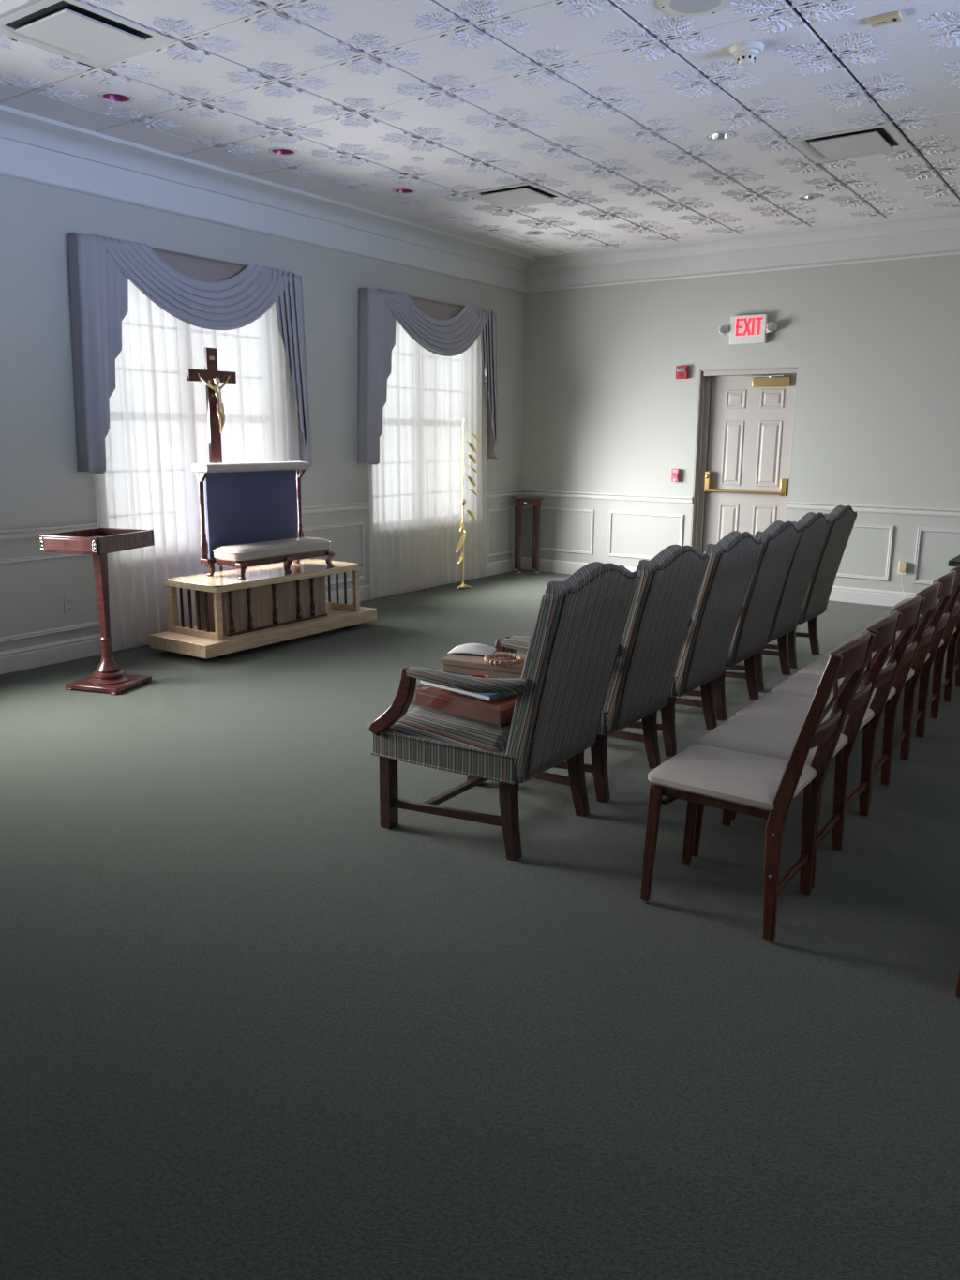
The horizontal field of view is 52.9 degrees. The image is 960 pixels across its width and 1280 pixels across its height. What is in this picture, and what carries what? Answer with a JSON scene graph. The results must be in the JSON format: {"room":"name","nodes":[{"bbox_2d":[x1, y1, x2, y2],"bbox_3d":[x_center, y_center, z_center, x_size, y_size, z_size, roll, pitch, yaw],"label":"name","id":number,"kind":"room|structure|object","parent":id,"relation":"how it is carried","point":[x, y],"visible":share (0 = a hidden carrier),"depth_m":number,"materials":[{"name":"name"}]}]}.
{"room":"funeral home chapel","nodes":[
{"label":"funeral home chapel","id":0,"kind":"room"},
{"bbox_2d":[0,174,525,651],"bbox_3d":[-2.785,-1.539,6.013,0.200,3.400,11.750,9,15,34],"label":"wall","id":1,"kind":"structure","parent":0,"point":[41,484],"depth_m":6.32,"materials":[{"name":"grey paint"}]},
{"bbox_2d":[0,523,97,541],"bbox_3d":[-2.754,-0.672,6.048,0.030,0.062,0.950,9,15,34],"label":"trim","id":2,"kind":"structure","parent":1,"relation":"attached to","point":[29,533],"depth_m":6.03,"materials":[{"name":"grey paint"}]},
{"bbox_2d":[0,553,100,642],"bbox_3d":[-2.897,-0.246,5.946,0.016,0.508,1.480,9,15,34],"label":"trim","id":3,"kind":"structure","parent":1,"relation":"attached to","point":[56,555],"depth_m":6.12,"materials":[{"name":"grey paint"}]},
{"bbox_2d":[63,595,75,615],"bbox_3d":[-2.672,-0.226,6.285,0.010,0.116,0.072,9,15,34],"label":"wall outlet","id":4,"kind":"object","parent":1,"relation":"attached to","point":[68,601],"visible":1,"depth_m":6.28,"materials":[{"name":"grey paint"}]},
{"bbox_2d":[66,232,312,473],"bbox_3d":[-1.924,-1.940,6.804,0.221,1.455,1.993,9,15,34],"label":"swag valance","id":5,"kind":"object","parent":1,"relation":"attached to","point":[202,292],"visible":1,"depth_m":6.26,"materials":[{"name":"fabric"}]},
{"bbox_2d":[93,279,303,651],"bbox_3d":[-1.970,-1.328,6.965,0.068,2.590,1.858,9,15,34],"label":"sheer curtain","id":6,"kind":"object","parent":1,"relation":"hanging from","point":[158,427],"visible":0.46,"depth_m":6.73,"materials":[{"name":"white fabric"}]},
{"bbox_2d":[0,557,514,674],"bbox_3d":[-2.807,0.100,6.153,0.018,0.137,11.400,9,15,34],"label":"baseboard","id":7,"kind":"structure","parent":1,"relation":"attached to","point":[67,650],"depth_m":6.30,"materials":[{"name":"grey paint"}]},
{"bbox_2d":[0,105,536,292],"bbox_3d":[-2.707,-2.831,5.470,0.210,0.320,11.400,9,15,34],"label":"trim","id":8,"kind":"structure","parent":1,"relation":"attached to","point":[35,148],"depth_m":6.84,"materials":[{"name":"grey paint"}]},
{"bbox_2d":[302,521,365,586],"bbox_3d":[-1.269,-0.722,8.227,0.016,0.508,0.865,9,15,34],"label":"trim","id":9,"kind":"structure","parent":1,"relation":"attached to","point":[363,577],"depth_m":8.41,"materials":[{"name":"grey paint"}]},
{"bbox_2d":[301,501,369,514],"bbox_3d":[-1.245,-1.114,8.162,0.030,0.062,1.020,9,15,34],"label":"trim","id":10,"kind":"structure","parent":1,"relation":"attached to","point":[324,508],"depth_m":8.18,"materials":[{"name":"grey paint"}]},
{"bbox_2d":[357,287,497,464],"bbox_3d":[-0.395,-2.387,8.947,0.221,1.455,1.993,9,15,34],"label":"swag valance","id":11,"kind":"object","parent":1,"relation":"attached to","point":[442,328],"visible":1,"depth_m":8.35,"materials":[{"name":"fabric"}]},
{"bbox_2d":[368,320,488,600],"bbox_3d":[-0.443,-1.776,9.111,0.062,2.590,1.863,9,15,34],"label":"sheer curtain","id":12,"kind":"object","parent":1,"relation":"hanging from","point":[415,487],"visible":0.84,"depth_m":9.10,"materials":[{"name":"white fabric"}]},
{"bbox_2d":[487,506,514,557],"bbox_3d":[0.243,-1.164,10.345,0.016,0.508,0.565,9,15,34],"label":"trim","id":13,"kind":"structure","parent":1,"relation":"attached to","point":[508,507],"depth_m":10.21,"materials":[{"name":"grey paint"}]},
{"bbox_2d":[487,489,522,497],"bbox_3d":[0.224,-1.543,10.220,0.030,0.062,0.850,9,15,34],"label":"trim","id":14,"kind":"structure","parent":1,"relation":"attached to","point":[493,494],"depth_m":10.27,"materials":[{"name":"grey paint"}]},
{"bbox_2d":[0,569,959,1279],"bbox_3d":[0.917,0.766,3.729,9.400,0.100,11.950,9,15,34],"label":"floor","id":15,"kind":"structure","parent":0,"point":[254,1026],"depth_m":2.57,"materials":[{"name":"carpet"}]},
{"bbox_2d":[39,527,154,694],"bbox_3d":[-2.185,-0.171,5.605,0.390,0.905,0.498,4,13,17],"label":"stand","id":16,"kind":"object","parent":15,"relation":"on","point":[109,677],"visible":1,"depth_m":5.57,"materials":[{"name":"brown wood"}]},
{"bbox_2d":[39,527,154,555],"bbox_3d":[-2.181,-0.569,5.524,0.390,0.093,0.490,4,13,17],"label":"tray","id":17,"kind":"object","parent":16,"relation":"on","point":[96,541],"depth_m":5.35,"materials":[{"name":"brown wood"}]},
{"bbox_2d":[186,346,236,571],"bbox_3d":[-1.850,-1.012,6.846,0.129,2.034,0.408,9,15,34],"label":"crucifix","id":18,"kind":"object","parent":15,"relation":"on","point":[210,375],"visible":0.94,"depth_m":6.70,"materials":[{"name":"brown wood"}]},
{"bbox_2d":[149,557,376,659],"bbox_3d":[-1.509,-0.249,6.961,0.574,0.501,1.664,9,15,34],"label":"bier","id":19,"kind":"object","parent":15,"relation":"on","point":[272,605],"visible":1,"depth_m":6.61,"materials":[{"name":"brown wood"}]},
{"bbox_2d":[191,461,334,579],"bbox_3d":[-1.509,-0.870,6.844,0.401,0.762,0.960,9,15,34],"label":"kneeler","id":20,"kind":"object","parent":19,"relation":"on","point":[251,507],"visible":1,"depth_m":6.80,"materials":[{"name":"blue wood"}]},
{"bbox_2d":[213,537,331,560],"bbox_3d":[-1.462,-0.659,6.880,0.280,0.090,0.910,9,15,34],"label":"cushion","id":21,"kind":"object","parent":20,"relation":"on","point":[238,549],"depth_m":6.76,"materials":[{"name":"fabric"}]},
{"bbox_2d":[455,418,480,589],"bbox_3d":[-0.162,-1.287,9.200,0.172,1.609,0.378,9,15,34],"label":"stand","id":22,"kind":"object","parent":15,"relation":"on","point":[462,501],"visible":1,"depth_m":9.18,"materials":[{"name":"gold metal"}]},
{"bbox_2d":[368,561,639,860],"bbox_3d":[0.105,0.201,3.623,0.817,1.046,0.668,9,15,34],"label":"armchair","id":23,"kind":"object","parent":15,"relation":"on","point":[573,646],"visible":0.94,"depth_m":3.42,"materials":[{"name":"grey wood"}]},
{"bbox_2d":[384,706,511,752],"bbox_3d":[0.004,0.287,3.712,0.540,0.072,0.624,9,15,34],"label":"seat cushion","id":24,"kind":"object","parent":23,"relation":"on","point":[420,726],"depth_m":3.51,"materials":[{"name":"fabric"}]},
{"bbox_2d":[415,687,517,724],"bbox_3d":[-0.001,0.228,3.666,0.410,0.054,0.281,10,15,38],"label":"box","id":25,"kind":"object","parent":23,"relation":"on","point":[501,711],"visible":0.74,"depth_m":3.55,"materials":[{"name":"brown wood"}]},
{"bbox_3d":[-0.001,0.221,3.665,0.430,0.076,0.300,10,15,38],"label":"case","id":26,"kind":"object","parent":23,"relation":"on","visible":0},
{"bbox_2d":[419,678,517,701],"bbox_3d":[-0.008,0.164,3.677,0.360,0.022,0.270,11,16,41],"label":"magazine","id":27,"kind":"object","parent":26,"relation":"on","point":[489,697],"visible":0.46,"depth_m":3.53,"materials":[{"name":"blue paper"}]},
{"bbox_2d":[437,667,491,677],"bbox_3d":[-0.012,0.132,3.736,0.300,0.016,0.240,6,13,25],"label":"magazine","id":28,"kind":"object","parent":27,"relation":"on","point":[441,670],"visible":0.03,"depth_m":3.71,"materials":[{"name":"white paper"}]},
{"bbox_2d":[441,650,527,678],"bbox_3d":[0.055,0.094,3.754,0.350,0.052,0.220,6,13,26],"label":"cardboard box","id":29,"kind":"object","parent":28,"relation":"on","point":[472,664],"visible":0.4,"depth_m":3.68,"materials":[{"name":"brown"}]},
{"bbox_2d":[447,643,496,656],"bbox_3d":[-0.031,0.036,3.829,0.170,0.024,0.120,4,13,16],"label":"pamphlet","id":30,"kind":"object","parent":29,"relation":"on","point":[479,649],"visible":0.97,"depth_m":3.83,"materials":[{"name":"white paper"}]},
{"bbox_2d":[483,652,524,665],"bbox_3d":[0.091,0.073,3.668,0.154,0.022,0.152,9,15,34],"label":"bracelet","id":31,"kind":"object","parent":29,"relation":"on","point":[489,658],"visible":1,"depth_m":3.64,"materials":[{"name":"brown"}]},
{"bbox_2d":[470,674,488,677],"bbox_3d":[-0.003,0.155,3.566,0.076,0.042,0.076,9,15,34],"label":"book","id":32,"kind":"object","parent":27,"relation":"on","point":[474,675],"visible":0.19,"depth_m":3.59,"materials":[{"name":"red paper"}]},
{"bbox_2d":[512,496,543,574],"bbox_3d":[0.505,-1.123,10.369,0.290,0.812,0.290,-1,12,-7],"label":"stand","id":33,"kind":"object","parent":15,"relation":"on","point":[534,502],"visible":1,"depth_m":10.29,"materials":[{"name":"brown wood"}]},
{"bbox_2d":[504,544,709,802],"bbox_3d":[0.491,0.086,4.171,0.817,1.046,0.668,9,15,34],"label":"armchair","id":34,"kind":"object","parent":15,"relation":"on","point":[669,583],"visible":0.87,"depth_m":3.92,"materials":[{"name":"fabric"}]},
{"bbox_2d":[627,530,763,756],"bbox_3d":[0.883,-0.032,4.738,0.817,1.046,0.668,9,15,34],"label":"armchair","id":35,"kind":"object","parent":15,"relation":"on","point":[729,571],"visible":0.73,"depth_m":4.49,"materials":[{"name":"fabric"}]},
{"bbox_2d":[683,520,802,720],"bbox_3d":[1.264,-0.153,5.314,0.817,1.046,0.668,9,15,34],"label":"armchair","id":36,"kind":"object","parent":15,"relation":"on","point":[780,539],"visible":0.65,"depth_m":5.08,"materials":[{"name":"fabric"}]},
{"bbox_2d":[640,630,875,944],"bbox_3d":[0.854,0.403,2.994,0.576,0.918,0.392,9,15,34],"label":"folding chair","id":37,"kind":"object","parent":15,"relation":"on","point":[763,787],"visible":1,"depth_m":2.93,"materials":[{"name":"brown wood"}]},
{"bbox_2d":[725,512,830,691],"bbox_3d":[1.632,-0.275,5.898,0.817,1.046,0.668,9,15,34],"label":"armchair","id":38,"kind":"object","parent":15,"relation":"on","point":[815,527],"visible":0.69,"depth_m":5.68,"materials":[{"name":"fabric"}]},
{"bbox_2d":[692,610,903,888],"bbox_3d":[1.082,0.333,3.328,0.576,0.918,0.392,8,14,33],"label":"folding chair","id":39,"kind":"object","parent":15,"relation":"on","point":[768,738],"visible":0.65,"depth_m":3.32,"materials":[{"name":"brown wood"}]},
{"bbox_2d":[764,504,858,668],"bbox_3d":[2.016,-0.395,6.471,0.817,1.046,0.668,9,15,34],"label":"armchair","id":40,"kind":"object","parent":15,"relation":"on","point":[842,518],"visible":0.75,"depth_m":6.24,"materials":[{"name":"fabric"}]},
{"bbox_2d":[731,594,925,821],"bbox_3d":[1.302,0.266,3.650,0.576,0.918,0.392,9,15,35],"label":"folding chair","id":41,"kind":"object","parent":15,"relation":"on","point":[779,707],"visible":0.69,"depth_m":3.66,"materials":[{"name":"brown wood"}]},
{"bbox_2d":[769,580,943,810],"bbox_3d":[1.533,0.195,3.987,0.576,0.918,0.392,9,15,33],"label":"folding chair","id":42,"kind":"object","parent":15,"relation":"on","point":[802,685],"visible":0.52,"depth_m":4.01,"materials":[{"name":"brown wood"}]},
{"bbox_2d":[798,570,959,762],"bbox_3d":[1.756,0.127,4.313,0.576,0.918,0.392,9,15,34],"label":"folding chair","id":43,"kind":"object","parent":15,"relation":"on","point":[817,667],"visible":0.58,"depth_m":4.34,"materials":[{"name":"brown wood"}]},
{"bbox_2d":[822,564,959,752],"bbox_3d":[1.986,0.057,4.648,0.576,0.918,0.392,8,14,33],"label":"folding chair","id":44,"kind":"object","parent":15,"relation":"on","point":[920,717],"visible":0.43,"depth_m":4.71,"materials":[{"name":"brown wood"}]},
{"bbox_2d":[843,593,959,731],"bbox_3d":[2.209,-0.011,4.976,0.576,0.918,0.392,9,15,34],"label":"folding chair","id":45,"kind":"object","parent":15,"relation":"on","point":[935,698],"visible":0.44,"depth_m":5.06,"materials":[{"name":"brown wood"}]},
{"bbox_2d":[861,615,959,714],"bbox_3d":[2.433,-0.080,5.303,0.576,0.918,0.392,9,15,35],"label":"folding chair","id":46,"kind":"object","parent":15,"relation":"on","point":[947,683],"visible":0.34,"depth_m":5.40,"materials":[{"name":"brown wood"}]},
{"bbox_2d":[892,598,938,607],"bbox_3d":[2.887,-0.218,5.966,0.576,0.918,0.392,9,15,34],"label":"folding chair","id":47,"kind":"object","parent":15,"relation":"on","point":[906,599],"visible":0.12,"depth_m":6.08,"materials":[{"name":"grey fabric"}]},
{"bbox_2d":[878,607,959,688],"bbox_3d":[2.663,-0.150,5.638,0.576,0.918,0.392,9,15,33],"label":"folding chair","id":48,"kind":"object","parent":15,"relation":"on","point":[956,670],"visible":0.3,"depth_m":5.76,"materials":[{"name":"brown wood"}]},
{"bbox_2d":[948,555,959,665],"bbox_3d":[3.729,-0.183,6.352,1.080,0.700,1.040,9,15,34],"label":"side table","id":49,"kind":"object","parent":15,"relation":"on","point":[955,562],"visible":0.25,"depth_m":6.17,"materials":[{"name":"brown wood"}]},
{"bbox_2d":[955,967,959,1001],"bbox_3d":[1.609,0.521,2.467,0.576,0.918,0.392,9,15,34],"label":"folding chair","id":50,"kind":"object","parent":15,"relation":"on","point":[957,990],"visible":1,"depth_m":2.57,"materials":[{"name":"brown wood"}]},
{"bbox_2d":[0,0,959,257],"bbox_3d":[0.941,-2.537,3.022,9.400,0.206,11.950,9,15,34],"label":"ceiling","id":51,"kind":"structure","parent":0,"point":[609,107],"depth_m":5.25,"materials":[{"name":"white tile"}]},
{"bbox_2d":[0,0,177,68],"bbox_3d":[-1.810,-2.745,4.371,0.598,0.026,0.598,9,15,34],"label":"ceiling vent","id":52,"kind":"object","parent":51,"relation":"in","point":[78,30],"visible":1,"depth_m":4.34,"materials":[{"name":"white metal"}]},
{"bbox_2d":[98,90,134,104],"bbox_3d":[-1.960,-2.970,5.191,0.184,0.106,0.184,9,15,34],"label":"recessed light","id":53,"kind":"object","parent":51,"relation":"in","point":[112,97],"visible":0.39,"depth_m":5.25,"materials":[{"name":"grey paint"}]},
{"bbox_2d":[268,147,297,155],"bbox_3d":[-1.261,-3.174,6.170,0.184,0.106,0.184,9,15,34],"label":"recessed light","id":54,"kind":"object","parent":51,"relation":"in","point":[278,151],"visible":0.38,"depth_m":6.23,"materials":[{"name":"grey paint"}]},
{"bbox_2d":[391,187,416,194],"bbox_3d":[-0.563,-3.378,7.149,0.184,0.106,0.184,9,15,34],"label":"recessed light","id":55,"kind":"object","parent":51,"relation":"in","point":[400,190],"visible":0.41,"depth_m":7.21,"materials":[{"name":"grey paint"}]},
{"bbox_2d":[410,156,423,161],"bbox_3d":[-0.412,-3.150,6.330,0.084,0.009,0.084,9,15,34],"label":"sprinkler cover","id":56,"kind":"object","parent":51,"relation":"attached to","point":[414,158],"visible":1,"depth_m":6.31,"materials":[{"name":"white metal"}]},
{"bbox_2d":[463,181,572,209],"bbox_3d":[0.286,-3.358,7.308,0.598,0.026,0.598,9,15,34],"label":"ceiling vent","id":57,"kind":"object","parent":51,"relation":"in","point":[529,193],"visible":1,"depth_m":7.26,"materials":[{"name":"white metal"}]},
{"bbox_2d":[524,230,544,235],"bbox_3d":[0.485,-3.685,8.618,0.184,0.106,0.184,9,15,34],"label":"recessed light","id":58,"kind":"object","parent":51,"relation":"in","point":[529,233],"visible":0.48,"depth_m":8.68,"materials":[{"name":"grey paint"}]},
{"bbox_2d":[658,0,732,16],"bbox_3d":[0.889,-2.636,3.988,0.300,0.017,0.300,9,15,34],"label":"ceiling speaker","id":59,"kind":"object","parent":51,"relation":"attached to","point":[676,7],"visible":1,"depth_m":4.02,"materials":[{"name":"beige plastic"}]},
{"bbox_2d":[669,0,721,13],"bbox_3d":[0.889,-2.636,3.988,0.236,0.016,0.236,9,15,34],"label":"grille","id":60,"kind":"object","parent":59,"relation":"attached to","point":[675,6],"depth_m":4.02,"materials":[{"name":"grey metal"}]},
{"bbox_2d":[704,131,735,140],"bbox_3d":[1.438,-3.072,5.786,0.184,0.106,0.184,9,15,34],"label":"recessed light","id":61,"kind":"object","parent":51,"relation":"in","point":[715,135],"visible":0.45,"depth_m":5.84,"materials":[{"name":"grey paint"}]},
{"bbox_2d":[730,41,764,65],"bbox_3d":[1.238,-2.712,4.483,0.152,0.070,0.152,9,15,34],"label":"smoke detector","id":62,"kind":"object","parent":51,"relation":"attached to","point":[746,52],"visible":1,"depth_m":4.45,"materials":[{"name":"beige plastic"}]},
{"bbox_2d":[798,194,823,200],"bbox_3d":[2.486,-3.379,7.255,0.184,0.106,0.184,9,15,34],"label":"recessed light","id":63,"kind":"object","parent":51,"relation":"in","point":[807,197],"visible":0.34,"depth_m":7.31,"materials":[{"name":"grey paint"}]},
{"bbox_2d":[787,121,914,163],"bbox_3d":[2.287,-3.052,5.945,0.598,0.026,0.598,9,15,34],"label":"ceiling vent","id":64,"kind":"object","parent":51,"relation":"in","point":[885,138],"visible":1,"depth_m":5.91,"materials":[{"name":"white metal"}]},
{"bbox_2d":[869,10,903,27],"bbox_3d":[1.739,-2.659,4.137,0.124,0.022,0.072,9,15,34],"label":"ceiling sensor","id":65,"kind":"object","parent":51,"relation":"attached to","point":[896,16],"visible":1,"depth_m":4.12,"materials":[{"name":"beige plastic"}]},
{"bbox_2d":[521,195,959,593],"bbox_3d":[4.250,-1.916,8.017,9.000,3.400,0.350,9,15,34],"label":"wall","id":66,"kind":"structure","parent":0,"point":[875,346],"depth_m":8.81,"materials":[{"name":"grey paint"}]},
{"bbox_2d":[530,506,594,554],"bbox_3d":[0.876,-1.179,10.351,0.765,0.471,0.016,9,15,34],"label":"trim","id":67,"kind":"structure","parent":66,"relation":"attached to","point":[541,507],"depth_m":10.27,"materials":[{"name":"grey paint"}]},
{"bbox_2d":[521,557,636,574],"bbox_3d":[1.259,-0.730,10.170,1.987,0.137,0.018,9,15,34],"label":"baseboard","id":68,"kind":"structure","parent":66,"relation":"attached to","point":[545,564],"depth_m":10.46,"materials":[{"name":"grey paint"}]},
{"bbox_2d":[522,489,692,503],"bbox_3d":[1.261,-1.489,10.003,1.987,0.062,0.030,9,15,34],"label":"trim","id":69,"kind":"structure","parent":66,"relation":"attached to","point":[549,493],"depth_m":9.95,"materials":[{"name":"grey paint"}]},
{"bbox_2d":[607,510,684,559],"bbox_3d":[1.674,-1.057,9.807,0.820,0.471,0.016,9,15,34],"label":"trim","id":70,"kind":"structure","parent":66,"relation":"attached to","point":[611,512],"depth_m":9.86,"materials":[{"name":"grey paint"}]},
{"bbox_2d":[671,468,680,481],"bbox_3d":[1.921,-1.619,9.489,0.080,0.124,0.054,9,15,34],"label":"alarm pull station","id":71,"kind":"object","parent":66,"relation":"attached to","point":[675,473],"visible":1,"depth_m":9.47,"materials":[{"name":"red plastic"}]},
{"bbox_2d":[676,365,689,378],"bbox_3d":[1.941,-2.570,9.275,0.116,0.120,0.055,9,15,34],"label":"fire alarm strobe","id":72,"kind":"object","parent":66,"relation":"attached to","point":[682,371],"visible":1,"depth_m":9.25,"materials":[{"name":"red plastic"}]},
{"bbox_2d":[525,210,959,292],"bbox_3d":[4.125,-3.224,7.540,9.000,0.320,0.122,9,15,34],"label":"trim","id":73,"kind":"structure","parent":66,"relation":"attached to","point":[932,234],"depth_m":8.69,"materials":[{"name":"grey paint"}]},
{"bbox_2d":[691,366,798,553],"bbox_3d":[2.525,-1.514,9.234,0.938,2.080,0.188,9,15,34],"label":"door","id":74,"kind":"structure","parent":66,"relation":"in","point":[745,482],"depth_m":9.22,"materials":[{"name":"grey paint"}]},
{"bbox_2d":[719,314,777,345],"bbox_3d":[2.451,-2.839,8.829,0.527,0.250,0.090,9,15,34],"label":"exit sign","id":75,"kind":"object","parent":66,"relation":"attached to","point":[745,329],"visible":1,"depth_m":8.81,"materials":[{"name":"white plastic"}]},
{"bbox_2d":[719,324,730,335],"bbox_3d":[2.279,-2.869,8.944,0.110,0.102,0.086,9,15,34],"label":"lamp","id":76,"kind":"object","parent":75,"relation":"attached to","point":[724,329],"depth_m":8.92,"materials":[{"name":"grey plastic"}]},
{"bbox_2d":[766,321,777,333],"bbox_3d":[2.621,-2.817,8.710,0.110,0.102,0.086,9,15,34],"label":"lamp","id":77,"kind":"object","parent":75,"relation":"attached to","point":[771,326],"depth_m":8.67,"materials":[{"name":"grey plastic"}]},
{"bbox_2d":[797,520,894,581],"bbox_3d":[3.269,-0.811,8.720,0.842,0.486,0.016,9,15,34],"label":"trim","id":78,"kind":"structure","parent":66,"relation":"attached to","point":[891,528],"depth_m":8.53,"materials":[{"name":"grey paint"}]},
{"bbox_2d":[787,501,959,516],"bbox_3d":[5.335,-0.866,7.226,6.075,0.062,0.030,9,15,34],"label":"trim","id":79,"kind":"structure","parent":66,"relation":"attached to","point":[790,504],"depth_m":8.46,"materials":[{"name":"grey paint"}]},
{"bbox_2d":[828,585,938,606],"bbox_3d":[5.332,-0.107,7.393,6.075,0.137,0.018,9,15,34],"label":"baseboard","id":80,"kind":"structure","parent":66,"relation":"attached to","point":[852,594],"depth_m":8.65,"materials":[{"name":"grey paint"}]},
{"bbox_2d":[897,561,906,574],"bbox_3d":[3.699,-0.628,8.455,0.072,0.116,0.010,9,15,34],"label":"wall outlet","id":81,"kind":"object","parent":66,"relation":"attached to","point":[898,572],"visible":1,"depth_m":8.47,"materials":[{"name":"beige plastic"}]},
{"bbox_2d":[899,561,907,599],"bbox_3d":[3.725,-0.482,8.425,0.157,0.393,0.051,11,16,41],"label":"plug adapter","id":82,"kind":"object","parent":66,"relation":"attached to","point":[903,565],"visible":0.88,"depth_m":8.41,"materials":[{"name":"beige plastic"}]},
{"bbox_2d":[912,527,959,585],"bbox_3d":[4.121,-0.680,8.140,0.840,0.486,0.016,9,15,34],"label":"trim","id":83,"kind":"structure","parent":66,"relation":"attached to","point":[920,529],"depth_m":8.34,"materials":[{"name":"grey paint"}]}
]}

